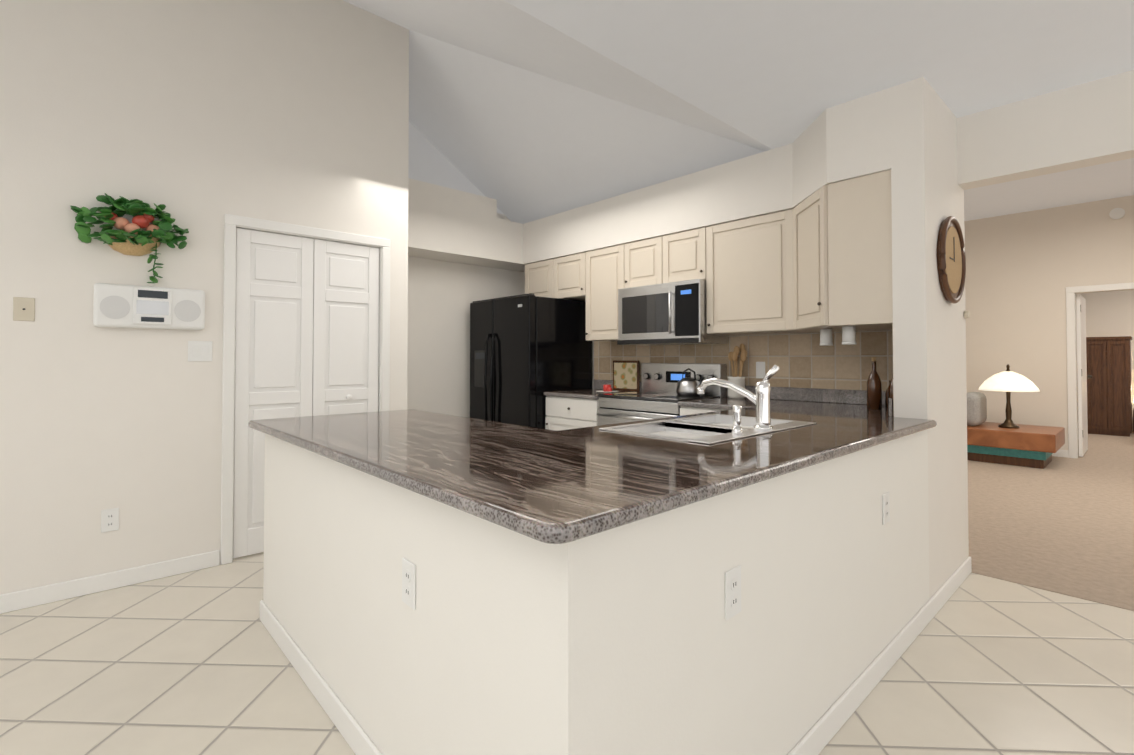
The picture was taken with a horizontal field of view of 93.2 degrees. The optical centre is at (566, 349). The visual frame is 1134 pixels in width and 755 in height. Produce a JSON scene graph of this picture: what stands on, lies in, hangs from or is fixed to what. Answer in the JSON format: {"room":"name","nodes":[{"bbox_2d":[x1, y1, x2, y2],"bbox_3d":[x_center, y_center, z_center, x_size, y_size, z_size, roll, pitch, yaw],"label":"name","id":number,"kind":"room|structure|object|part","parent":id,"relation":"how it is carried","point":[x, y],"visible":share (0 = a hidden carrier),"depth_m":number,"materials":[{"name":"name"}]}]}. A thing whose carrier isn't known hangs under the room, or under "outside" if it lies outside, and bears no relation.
{"room":"kitchen","nodes":[
{"label":"kitchen","id":0,"kind":"room"},
{"bbox_2d":[0,0,408,594],"bbox_3d":[-3.064,-0.587,2.369,4.980,3.700,0.120,1,-1,-43],"label":"wall","id":1,"kind":"structure","parent":0,"point":[198,119],"depth_m":2.96,"materials":[{"name":"paint"}]},
{"bbox_2d":[13,297,34,320],"bbox_3d":[-2.670,-0.197,2.636,0.075,0.115,0.009,1,-1,-43],"label":"phone jack","id":2,"kind":"object","parent":1,"relation":"attached to","point":[23,309],"visible":1,"depth_m":2.63,"materials":[{"name":"beige plastic"}]},
{"bbox_2d":[101,508,118,532],"bbox_3d":[-2.424,0.907,2.845,0.072,0.118,0.007,1,-1,-43],"label":"outlet","id":3,"kind":"object","parent":1,"relation":"attached to","point":[109,519],"visible":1,"depth_m":2.84,"materials":[{"name":"white plastic"}]},
{"bbox_2d":[0,550,219,613],"bbox_3d":[-3.455,1.210,1.889,3.797,0.090,0.013,1,-1,-43],"label":"baseboard","id":4,"kind":"structure","parent":1,"relation":"attached to","point":[13,601],"depth_m":2.82,"materials":[{"name":"white wood"}]},
{"bbox_2d":[71,193,188,282],"bbox_3d":[-2.304,-0.588,2.851,0.498,0.446,0.235,1,-1,-43],"label":"wall basket","id":5,"kind":"object","parent":1,"relation":"attached to","point":[132,238],"visible":1,"depth_m":2.84,"materials":[{"name":"wicker"}]},
{"bbox_2d":[93,283,204,329],"bbox_3d":[-2.284,-0.230,2.952,0.485,0.230,0.067,1,-1,-43],"label":"radio","id":6,"kind":"object","parent":1,"relation":"attached to","point":[124,306],"visible":1,"depth_m":2.92,"materials":[{"name":"white plastic"}]},
{"bbox_2d":[188,341,211,360],"bbox_3d":[-2.136,0.011,3.123,0.118,0.118,0.010,1,-1,-43],"label":"rocker light switch","id":7,"kind":"object","parent":1,"relation":"attached to","point":[199,350],"visible":1,"depth_m":3.12,"materials":[{"name":"white plastic"}]},
{"bbox_2d":[220,214,389,564],"bbox_3d":[-1.711,0.239,3.587,1.035,2.090,0.136,1,-1,-43],"label":"trim","id":8,"kind":"structure","parent":1,"relation":"attached to","point":[232,223],"depth_m":3.23,"materials":[{"name":"white wood"}]},
{"bbox_2d":[233,228,378,557],"bbox_3d":[-1.683,0.267,3.556,0.895,2.010,0.083,1,-1,-43],"label":"bifold closet door","id":9,"kind":"structure","parent":1,"relation":"in","point":[306,326],"depth_m":3.49,"materials":[{"name":"white wood"}]},
{"bbox_2d":[263,434,514,754],"bbox_3d":[-0.711,0.807,1.846,0.140,0.895,1.950,1,-1,-43],"label":"wall","id":10,"kind":"structure","parent":0,"point":[437,677],"depth_m":1.50,"materials":[{"name":"paint"}]},
{"bbox_2d":[260,600,382,754],"bbox_3d":[-0.728,1.208,1.748,0.017,0.090,2.088,1,-1,-43],"label":"baseboard","id":11,"kind":"structure","parent":10,"relation":"attached to","point":[349,728],"depth_m":1.89,"materials":[{"name":"white wood"}]},
{"bbox_2d":[402,558,415,609],"bbox_3d":[-0.421,0.622,1.424,0.007,0.118,0.072,1,-1,-43],"label":"outlet","id":12,"kind":"object","parent":10,"relation":"attached to","point":[409,583],"visible":1,"depth_m":1.42,"materials":[{"name":"white plastic"}]},
{"bbox_2d":[407,121,524,417],"bbox_3d":[-1.535,-0.542,4.976,2.760,3.700,0.120,1,-1,-43],"label":"wall","id":13,"kind":"structure","parent":0,"point":[442,295],"depth_m":5.19,"materials":[{"name":"paint"}]},
{"bbox_2d":[0,552,1133,754],"bbox_3d":[-0.621,1.267,1.126,6.940,0.050,8.500,1,-1,-43],"label":"floor","id":14,"kind":"structure","parent":0,"point":[196,662],"depth_m":2.04,"materials":[{"name":"beige tile"}]},
{"bbox_2d":[470,293,591,428],"bbox_3d":[-0.383,0.420,5.134,0.828,1.782,0.940,1,-1,-43],"label":"refrigerator","id":15,"kind":"object","parent":14,"relation":"on","point":[527,351],"visible":0.65,"depth_m":4.81,"materials":[{"name":"black metal"}]},
{"bbox_2d":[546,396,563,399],"bbox_3d":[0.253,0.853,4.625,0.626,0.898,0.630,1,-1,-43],"label":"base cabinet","id":16,"kind":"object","parent":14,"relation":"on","point":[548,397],"depth_m":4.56,"materials":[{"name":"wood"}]},
{"bbox_2d":[544,388,622,395],"bbox_3d":[0.248,0.385,4.629,0.637,0.035,0.636,1,-1,-43],"label":"countertop","id":17,"kind":"structure","parent":16,"relation":"on","point":[589,392],"depth_m":4.54,"materials":[{"name":"grey stone"}]},
{"bbox_2d":[596,384,618,392],"bbox_3d":[0.334,0.329,4.464,0.190,0.069,0.190,1,-1,-43],"label":"plate","id":18,"kind":"object","parent":17,"relation":"on","point":[607,388],"visible":0.98,"depth_m":4.43,"materials":[{"name":"ceramic"}]},
{"bbox_2d":[613,360,638,391],"bbox_3d":[0.521,0.234,4.757,0.016,0.269,0.305,1,-1,-43],"label":"framed picture","id":19,"kind":"object","parent":17,"relation":"on","point":[625,375],"visible":0.94,"depth_m":4.74,"materials":[{"name":"beige paper"}]},
{"bbox_2d":[248,396,936,543],"bbox_3d":[0.362,0.349,2.729,3.039,0.041,2.172,1,-1,-43],"label":"countertop","id":20,"kind":"structure","parent":16,"relation":"on","point":[568,480],"depth_m":1.59,"materials":[{"name":"stone"}]},
{"bbox_2d":[600,412,819,443],"bbox_3d":[0.614,0.421,2.265,0.850,0.200,0.515,1,-1,-43],"label":"sink","id":21,"kind":"object","parent":20,"relation":"in","point":[709,427],"depth_m":2.30,"materials":[{"name":"silver metal"}]},
{"bbox_2d":[728,404,743,431],"bbox_3d":[0.633,0.261,1.996,0.036,0.110,0.036,1,-1,-43],"label":"soap dispenser","id":22,"kind":"object","parent":20,"relation":"on","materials":[{"name":"silver metal"}]},
{"bbox_2d":[728,344,746,398],"bbox_3d":[1.229,0.155,3.899,0.138,0.397,0.155,1,-1,-43],"label":"utensil crock","id":23,"kind":"object","parent":20,"relation":"on","point":[739,380],"visible":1,"depth_m":3.87,"materials":[{"name":"ceramic"}]},
{"bbox_2d":[696,364,783,427],"bbox_3d":[0.701,0.190,2.219,0.072,0.259,0.372,1,-1,-43],"label":"faucet","id":24,"kind":"object","parent":20,"relation":"on","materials":[{"name":"silver metal"}]},
{"bbox_2d":[867,357,881,409],"bbox_3d":[1.746,0.193,3.047,0.076,0.293,0.076,1,-1,-43],"label":"oil bottle","id":25,"kind":"object","parent":20,"relation":"on","point":[874,392],"visible":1,"depth_m":3.02,"materials":[{"name":"brown glass"}]},
{"bbox_2d":[885,380,890,407],"bbox_3d":[1.868,0.260,3.091,0.060,0.160,0.060,1,-1,-43],"label":"bottle","id":26,"kind":"object","parent":20,"relation":"on","point":[886,399],"visible":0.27,"depth_m":3.09,"materials":[{"name":"orange glass"}]},
{"bbox_2d":[888,370,892,409],"bbox_3d":[1.833,0.228,2.997,0.068,0.220,0.068,1,-1,-43],"label":"vinegar bottle","id":27,"kind":"object","parent":20,"relation":"on","point":[890,390],"visible":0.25,"depth_m":2.99,"materials":[{"name":"orange glass"}]},
{"bbox_2d":[597,363,726,425],"bbox_3d":[0.700,0.701,4.088,0.683,1.185,0.756,1,-1,-43],"label":"range","id":28,"kind":"object","parent":14,"relation":"on","point":[657,397],"visible":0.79,"depth_m":4.05,"materials":[{"name":"silver metal"}]},
{"bbox_2d":[676,368,705,395],"bbox_3d":[0.935,0.242,4.019,0.190,0.206,0.241,1,-1,-43],"label":"kettle","id":29,"kind":"object","parent":28,"relation":"on","point":[688,386],"visible":0.92,"depth_m":3.97,"materials":[{"name":"silver metal"}]},
{"bbox_2d":[408,88,890,271],"bbox_3d":[0.154,-1.173,3.895,1.810,0.585,3.773,1,-1,-43],"label":"soffit","id":30,"kind":"structure","parent":0,"point":[851,139],"depth_m":4.06,"materials":[{"name":"paint"}]},
{"bbox_2d":[515,429,929,754],"bbox_3d":[0.808,0.806,1.803,2.319,0.895,0.142,1,-1,-43],"label":"wall","id":31,"kind":"structure","parent":0,"point":[627,639],"depth_m":1.32,"materials":[{"name":"paint"}]},
{"bbox_2d":[725,565,740,620],"bbox_3d":[0.418,0.611,1.346,0.072,0.118,0.007,1,-1,-43],"label":"outlet","id":32,"kind":"object","parent":31,"relation":"attached to","point":[732,592],"visible":1,"depth_m":1.34,"materials":[{"name":"white plastic"}]},
{"bbox_2d":[787,556,971,754],"bbox_3d":[1.152,1.212,2.007,3.138,0.090,0.013,1,-1,-43],"label":"baseboard","id":33,"kind":"structure","parent":31,"relation":"attached to","point":[823,731],"depth_m":1.99,"materials":[{"name":"white wood"}]},
{"bbox_2d":[882,492,889,524],"bbox_3d":[1.264,0.629,2.123,0.072,0.118,0.007,1,-1,-43],"label":"outlet","id":34,"kind":"object","parent":31,"relation":"attached to","point":[885,508],"visible":1,"depth_m":2.11,"materials":[{"name":"white plastic"}]},
{"bbox_2d":[343,0,1133,223],"bbox_3d":[-0.363,-1.931,0.901,6.940,1.187,7.740,1,-1,-43],"label":"ceiling","id":35,"kind":"structure","parent":0,"point":[523,111],"depth_m":2.69,"materials":[{"name":"paint"}]},
{"bbox_2d":[592,329,890,399],"bbox_3d":[0.835,0.013,4.582,0.150,2.575,3.893,1,-1,-43],"label":"wall","id":36,"kind":"structure","parent":0,"point":[882,329],"depth_m":5.10,"materials":[{"name":"paint"}]},
{"bbox_2d":[525,258,556,297],"bbox_3d":[-0.146,-0.660,5.307,0.312,0.388,0.493,1,-1,-43],"label":"upper cabinet","id":37,"kind":"object","parent":36,"relation":"attached to","point":[540,277],"depth_m":5.18,"materials":[{"name":"beige wood"}]},
{"bbox_2d":[557,252,584,300],"bbox_3d":[0.109,-0.665,5.030,0.312,0.388,0.494,1,-1,-43],"label":"upper cabinet","id":38,"kind":"object","parent":36,"relation":"attached to","point":[571,268],"depth_m":4.89,"materials":[{"name":"beige wood"}]},
{"bbox_2d":[581,244,624,340],"bbox_3d":[0.430,-0.471,4.677,0.312,0.788,0.455,1,-1,-43],"label":"upper cabinet","id":39,"kind":"object","parent":36,"relation":"attached to","point":[605,267],"depth_m":4.58,"materials":[{"name":"beige wood"}]},
{"bbox_2d":[625,235,668,287],"bbox_3d":[0.734,-0.682,4.350,0.312,0.378,0.445,1,-1,-43],"label":"upper cabinet","id":40,"kind":"object","parent":36,"relation":"attached to","point":[646,261],"depth_m":4.23,"materials":[{"name":"beige wood"}]},
{"bbox_2d":[617,279,727,344],"bbox_3d":[0.799,-0.266,4.179,0.437,0.451,0.765,1,-1,-43],"label":"over-the-range microwave","id":41,"kind":"object","parent":40,"relation":"attached to","point":[672,313],"visible":0.96,"depth_m":4.00,"materials":[{"name":"silver metal"}]},
{"bbox_2d":[669,228,700,282],"bbox_3d":[0.957,-0.686,4.107,0.312,0.378,0.446,1,-1,-43],"label":"upper cabinet","id":42,"kind":"object","parent":36,"relation":"attached to","point":[684,247],"depth_m":3.97,"materials":[{"name":"beige wood"}]},
{"bbox_2d":[701,216,768,334],"bbox_3d":[1.323,-0.498,3.679,0.348,0.768,0.674,1,-1,-43],"label":"upper cabinet","id":43,"kind":"object","parent":36,"relation":"attached to","point":[728,250],"depth_m":3.69,"materials":[{"name":"beige wood"}]},
{"bbox_2d":[594,380,884,403],"bbox_3d":[1.164,0.313,4.084,0.015,0.089,2.675,1,-1,-43],"label":"backsplash","id":44,"kind":"structure","parent":36,"relation":"attached to","point":[830,396],"depth_m":3.53,"materials":[{"name":"grey stone"}]},
{"bbox_2d":[594,323,893,415],"bbox_3d":[0.945,0.122,3.879,0.636,0.461,2.713,1,-1,-43],"label":"tile backsplash","id":45,"kind":"structure","parent":36,"relation":"attached to","point":[803,360],"depth_m":3.69,"materials":[{"name":"beige tile"}]},
{"bbox_2d":[756,362,764,377],"bbox_3d":[1.389,0.149,3.848,0.008,0.120,0.070,1,-1,-43],"label":"outlet","id":46,"kind":"object","parent":45,"relation":"attached to","point":[760,369],"visible":0.88,"depth_m":3.84,"materials":[{"name":"white plastic"}]},
{"bbox_2d":[757,170,892,333],"bbox_3d":[1.619,-0.507,3.144,0.636,0.768,0.699,1,-1,-43],"label":"upper cabinet","id":47,"kind":"object","parent":36,"relation":"attached to","point":[819,259],"depth_m":2.90,"materials":[{"name":"beige wood"}]},
{"bbox_2d":[820,326,856,345],"bbox_3d":[1.537,-0.073,3.050,0.072,0.098,0.306,0,-1,-3],"label":"dispenser","id":48,"kind":"object","parent":47,"relation":"attached to","point":[848,335],"visible":1,"depth_m":2.93,"materials":[{"name":"white plastic"}]},
{"bbox_2d":[888,398,892,415],"bbox_3d":[1.842,0.292,2.881,0.644,0.089,0.015,1,-1,-43],"label":"backsplash","id":49,"kind":"structure","parent":36,"relation":"attached to","point":[890,412],"depth_m":2.66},
{"bbox_2d":[890,77,968,597],"bbox_3d":[1.959,-0.016,2.874,0.806,2.575,0.142,1,-1,-43],"label":"column","id":50,"kind":"structure","parent":0,"point":[929,331],"depth_m":2.65,"materials":[{"name":"paint"}]},
{"bbox_2d":[937,216,965,303],"bbox_3d":[2.026,-0.469,2.821,0.458,0.458,0.037,1,-1,-43],"label":"wall clock","id":51,"kind":"object","parent":50,"relation":"attached to","point":[951,261],"visible":1,"depth_m":2.78,"materials":[{"name":"brown wood"}]},
{"bbox_2d":[964,310,969,317],"bbox_3d":[2.286,-0.200,3.065,0.044,0.044,0.022,1,-1,-43],"label":"light switch","id":52,"kind":"object","parent":50,"relation":"attached to","point":[967,314],"visible":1,"depth_m":3.05,"materials":[{"name":"beige plastic"}]},
{"bbox_2d":[957,70,1133,189],"bbox_3d":[3.502,-1.136,1.699,0.150,0.375,3.705,1,-1,-43],"label":"header beam","id":53,"kind":"structure","parent":0,"point":[1091,123],"depth_m":2.73,"materials":[{"name":"paint"}]},
{"bbox_2d":[964,195,1133,449],"bbox_3d":[2.803,-0.443,2.603,0.060,3.420,6.000,1,-1,-43],"label":"wall","id":54,"kind":"structure","parent":0,"point":[1024,270],"depth_m":2.86,"materials":[{"name":"paint"}]},
{"bbox_2d":[1076,294,1091,456],"bbox_3d":[6.658,0.325,6.886,0.800,2.008,0.093,1,-1,-43],"label":"door leaf","id":55,"kind":"structure","parent":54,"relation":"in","point":[1082,376],"depth_m":6.67,"materials":[{"name":"white wood"}]},
{"bbox_2d":[1052,282,1133,457],"bbox_3d":[5.858,0.292,7.058,0.136,2.105,3.315,1,-1,-43],"label":"door frame","id":56,"kind":"structure","parent":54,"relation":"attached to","point":[1071,451],"depth_m":6.58,"materials":[{"name":"white wood"}]},
{"bbox_2d":[1109,208,1124,218],"bbox_3d":[6.478,-1.599,6.312,0.035,0.130,0.130,1,-1,-43],"label":"smoke detector","id":57,"kind":"object","parent":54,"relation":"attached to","point":[1117,213],"visible":0.98,"depth_m":6.30,"materials":[{"name":"white plastic"}]},
{"bbox_2d":[964,158,1133,220],"bbox_3d":[4.758,-1.862,4.424,5.370,0.080,6.000,1,-1,-43],"label":"ceiling","id":58,"kind":"structure","parent":0,"point":[1109,180],"depth_m":6.09,"materials":[{"name":"paint"}]},
{"bbox_2d":[967,431,1133,610],"bbox_3d":[6.485,1.349,5.955,10.060,0.053,6.000,1,-1,-43],"label":"floor carpet","id":59,"kind":"object","parent":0,"point":[1062,525],"depth_m":3.99,"materials":[{"name":"beige carpet"}]},
{"bbox_2d":[967,364,1064,468],"bbox_3d":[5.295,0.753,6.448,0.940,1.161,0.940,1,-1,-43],"label":"coffee table","id":60,"kind":"object","parent":59,"relation":"on","point":[1034,446],"depth_m":6.19,"materials":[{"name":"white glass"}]},
{"bbox_2d":[967,392,986,425],"bbox_3d":[5.042,0.736,6.664,0.520,0.398,0.220,1,-1,-43],"label":"vase","id":61,"kind":"object","parent":60,"relation":"on","point":[976,408],"visible":0.6,"depth_m":6.48,"materials":[{"name":"white ceramic"}]},
{"bbox_3d":[5.272,0.552,6.403,0.570,0.760,0.570,1,-1,-43],"label":"tiffany lamp","id":62,"kind":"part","parent":60,"relation":"part of","materials":[{"name":"white glass"}]},
{"bbox_2d":[1086,336,1132,436],"bbox_3d":[8.792,0.588,8.713,0.550,1.570,0.560,1,-1,-43],"label":"armoire","id":63,"kind":"object","parent":59,"relation":"on","point":[1109,397],"visible":0.98,"depth_m":8.51,"materials":[{"name":"brown wood"}]},
{"bbox_2d":[1076,293,1077,408],"bbox_3d":[7.626,-0.035,8.277,4.110,2.800,0.120,1,-1,-43],"label":"wall","id":64,"kind":"structure","parent":0,"point":[1077,293],"depth_m":9.40,"materials":[{"name":"paint"}]},
{"bbox_2d":[1078,290,1133,430],"bbox_3d":[10.404,-0.036,8.202,0.120,2.800,3.690,1,-1,-43],"label":"wall","id":65,"kind":"structure","parent":0,"point":[1109,313],"depth_m":9.23,"materials":[{"name":"paint"}]}
]}

